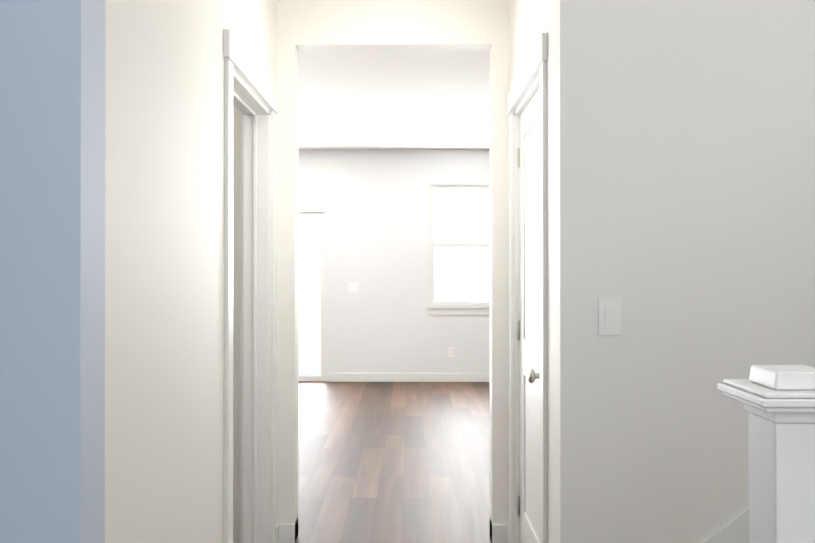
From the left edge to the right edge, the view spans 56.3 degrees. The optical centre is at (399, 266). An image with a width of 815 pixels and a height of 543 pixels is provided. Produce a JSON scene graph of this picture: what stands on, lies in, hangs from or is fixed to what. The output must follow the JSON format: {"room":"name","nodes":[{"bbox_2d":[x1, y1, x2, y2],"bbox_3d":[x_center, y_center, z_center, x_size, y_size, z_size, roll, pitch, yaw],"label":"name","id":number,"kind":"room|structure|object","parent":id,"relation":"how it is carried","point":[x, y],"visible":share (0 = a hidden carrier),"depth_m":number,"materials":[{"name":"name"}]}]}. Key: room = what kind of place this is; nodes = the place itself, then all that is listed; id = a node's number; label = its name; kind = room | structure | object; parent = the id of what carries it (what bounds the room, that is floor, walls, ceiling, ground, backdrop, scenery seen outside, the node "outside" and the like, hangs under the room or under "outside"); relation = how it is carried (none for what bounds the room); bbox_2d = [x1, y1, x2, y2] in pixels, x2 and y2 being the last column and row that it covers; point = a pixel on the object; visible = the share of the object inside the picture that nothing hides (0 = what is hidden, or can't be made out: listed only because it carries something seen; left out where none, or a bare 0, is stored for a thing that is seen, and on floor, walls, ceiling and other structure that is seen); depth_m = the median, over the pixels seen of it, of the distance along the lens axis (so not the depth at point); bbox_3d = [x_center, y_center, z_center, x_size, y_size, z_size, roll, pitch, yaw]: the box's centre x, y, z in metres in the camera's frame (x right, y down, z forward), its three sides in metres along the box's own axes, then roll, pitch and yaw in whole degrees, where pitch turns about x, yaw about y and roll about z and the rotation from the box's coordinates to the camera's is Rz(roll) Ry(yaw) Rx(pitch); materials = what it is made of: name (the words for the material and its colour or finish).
{"room":"hallway","nodes":[
{"label":"hallway","id":0,"kind":"room"},
{"bbox_2d":[105,0,276,542],"bbox_3d":[-0.666,-1.464,2.645,0.120,5.600,2.080,0,0,1],"label":"wall","id":1,"kind":"structure","parent":0,"point":[164,271],"depth_m":2.01,"materials":[{"name":"paint"}]},
{"bbox_2d":[223,29,277,542],"bbox_3d":[-0.658,0.263,3.098,0.158,2.150,0.968,0,0,1],"label":"door frame","id":2,"kind":"structure","parent":1,"relation":"attached to","point":[258,334],"depth_m":3.48,"materials":[{"name":"paint"}]},
{"bbox_2d":[233,0,508,542],"bbox_3d":[0.289,-1.460,3.734,6.950,5.600,0.120,0,0,1],"label":"wall","id":3,"kind":"structure","parent":0,"point":[379,25],"depth_m":3.68,"materials":[{"name":"paint"}]},
{"bbox_2d":[276,518,297,537],"bbox_3d":[-1.845,1.291,3.813,2.680,0.100,0.012,0,0,1],"label":"baseboard","id":4,"kind":"structure","parent":3,"relation":"attached to","point":[285,533],"depth_m":3.66,"materials":[{"name":"paint"}]},
{"bbox_2d":[490,520,508,538],"bbox_3d":[2.105,1.290,3.768,3.320,0.100,0.012,0,0,1],"label":"baseboard","id":5,"kind":"structure","parent":3,"relation":"attached to","point":[499,531],"depth_m":3.65,"materials":[{"name":"paint"}]},
{"bbox_2d":[295,381,490,542],"bbox_3d":[0.289,1.390,3.683,7.350,0.100,11.000,0,0,1],"label":"floor","id":6,"kind":"structure","parent":0,"point":[393,462],"depth_m":5.23,"materials":[{"name":"brown wood"}]},
{"bbox_2d":[299,149,488,381],"bbox_3d":[0.410,-0.007,9.047,7.070,2.740,0.120,0,0,1],"label":"wall","id":7,"kind":"structure","parent":0,"point":[374,204],"depth_m":8.99,"materials":[{"name":"paint"}]},
{"bbox_2d":[298,212,325,380],"bbox_3d":[-1.775,0.363,9.066,1.800,2.000,0.070,0,0,1],"label":"glass door","id":8,"kind":"structure","parent":7,"relation":"in","point":[312,304],"depth_m":9.07,"materials":[{"name":"paint"}]},
{"bbox_2d":[349,282,358,291],"bbox_3d":[-0.546,0.252,8.991,0.120,0.118,0.011,0,0,1],"label":"light switch","id":9,"kind":"object","parent":7,"relation":"attached to","point":[353,286],"visible":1,"depth_m":8.99,"materials":[{"name":"white plastic"}]},
{"bbox_2d":[331,373,488,381],"bbox_3d":[1.504,1.312,8.963,4.640,0.100,0.012,0,0,1],"label":"baseboard","id":10,"kind":"structure","parent":7,"relation":"attached to","point":[335,377],"depth_m":8.97,"materials":[{"name":"paint"}]},
{"bbox_2d":[448,347,453,356],"bbox_3d":[0.601,1.012,8.976,0.072,0.118,0.009,0,0,1],"label":"outlet","id":11,"kind":"object","parent":7,"relation":"attached to","point":[450,351],"visible":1,"depth_m":8.97,"materials":[{"name":"white plastic"}]},
{"bbox_2d":[427,185,488,314],"bbox_3d":[0.825,-0.193,9.013,1.020,1.530,0.120,0,0,1],"label":"room window","id":12,"kind":"structure","parent":7,"relation":"in","point":[459,249],"depth_m":9.05,"materials":[{"name":"glass"}]},
{"bbox_2d":[299,51,488,149],"bbox_3d":[0.320,-1.448,6.454,7.190,0.120,5.320,0,0,1],"label":"ceiling","id":13,"kind":"structure","parent":0,"point":[394,100],"depth_m":6.39,"materials":[{"name":"paint"}]},
{"bbox_2d":[509,0,552,542],"bbox_3d":[0.581,-0.032,3.113,0.120,2.740,1.105,0,0,1],"label":"wall","id":14,"kind":"structure","parent":0,"point":[530,21],"depth_m":2.65,"materials":[{"name":"paint"}]},
{"bbox_2d":[507,33,547,542],"bbox_3d":[0.570,0.263,3.119,0.142,2.150,0.938,0,0,1],"label":"door frame","id":15,"kind":"structure","parent":14,"relation":"attached to","point":[534,65],"depth_m":3.34,"materials":[{"name":"paint"}]},
{"bbox_2d":[518,89,539,542],"bbox_3d":[0.528,0.317,3.129,0.101,2.017,0.748,0,0,1],"label":"door","id":16,"kind":"structure","parent":14,"relation":"in","point":[529,339],"depth_m":3.20,"materials":[{"name":"paint"}]},
{"bbox_2d":[553,0,814,542],"bbox_3d":[1.460,-0.298,2.491,1.891,3.267,0.120,0,0,1],"label":"wall","id":17,"kind":"structure","parent":0,"point":[684,180],"depth_m":2.44,"materials":[{"name":"paint"}]},
{"bbox_2d":[598,298,620,334],"bbox_3d":[0.671,0.161,2.432,0.072,0.118,0.011,0,0,1],"label":"light switch","id":18,"kind":"object","parent":17,"relation":"attached to","point":[609,316],"visible":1,"depth_m":2.43,"materials":[{"name":"white plastic"}]},
{"bbox_2d":[702,506,748,542],"bbox_3d":[1.460,0.538,2.421,1.890,1.593,0.012,0,0,1],"label":"skirt board","id":19,"kind":"object","parent":17,"relation":"attached to","point":[735,529],"depth_m":2.42,"materials":[{"name":"paint"}]},
{"bbox_3d":[2.192,-0.217,2.414,3.111,3.104,2.463,0,0,1],"label":"staircase","id":20,"kind":"structure","parent":0,"visible":0},
{"bbox_2d":[717,365,814,542],"bbox_3d":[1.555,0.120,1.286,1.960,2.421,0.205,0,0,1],"label":"newel post","id":21,"kind":"object","parent":20,"relation":"on","point":[778,401],"visible":1,"depth_m":1.25,"materials":[{"name":"paint"}]}
]}

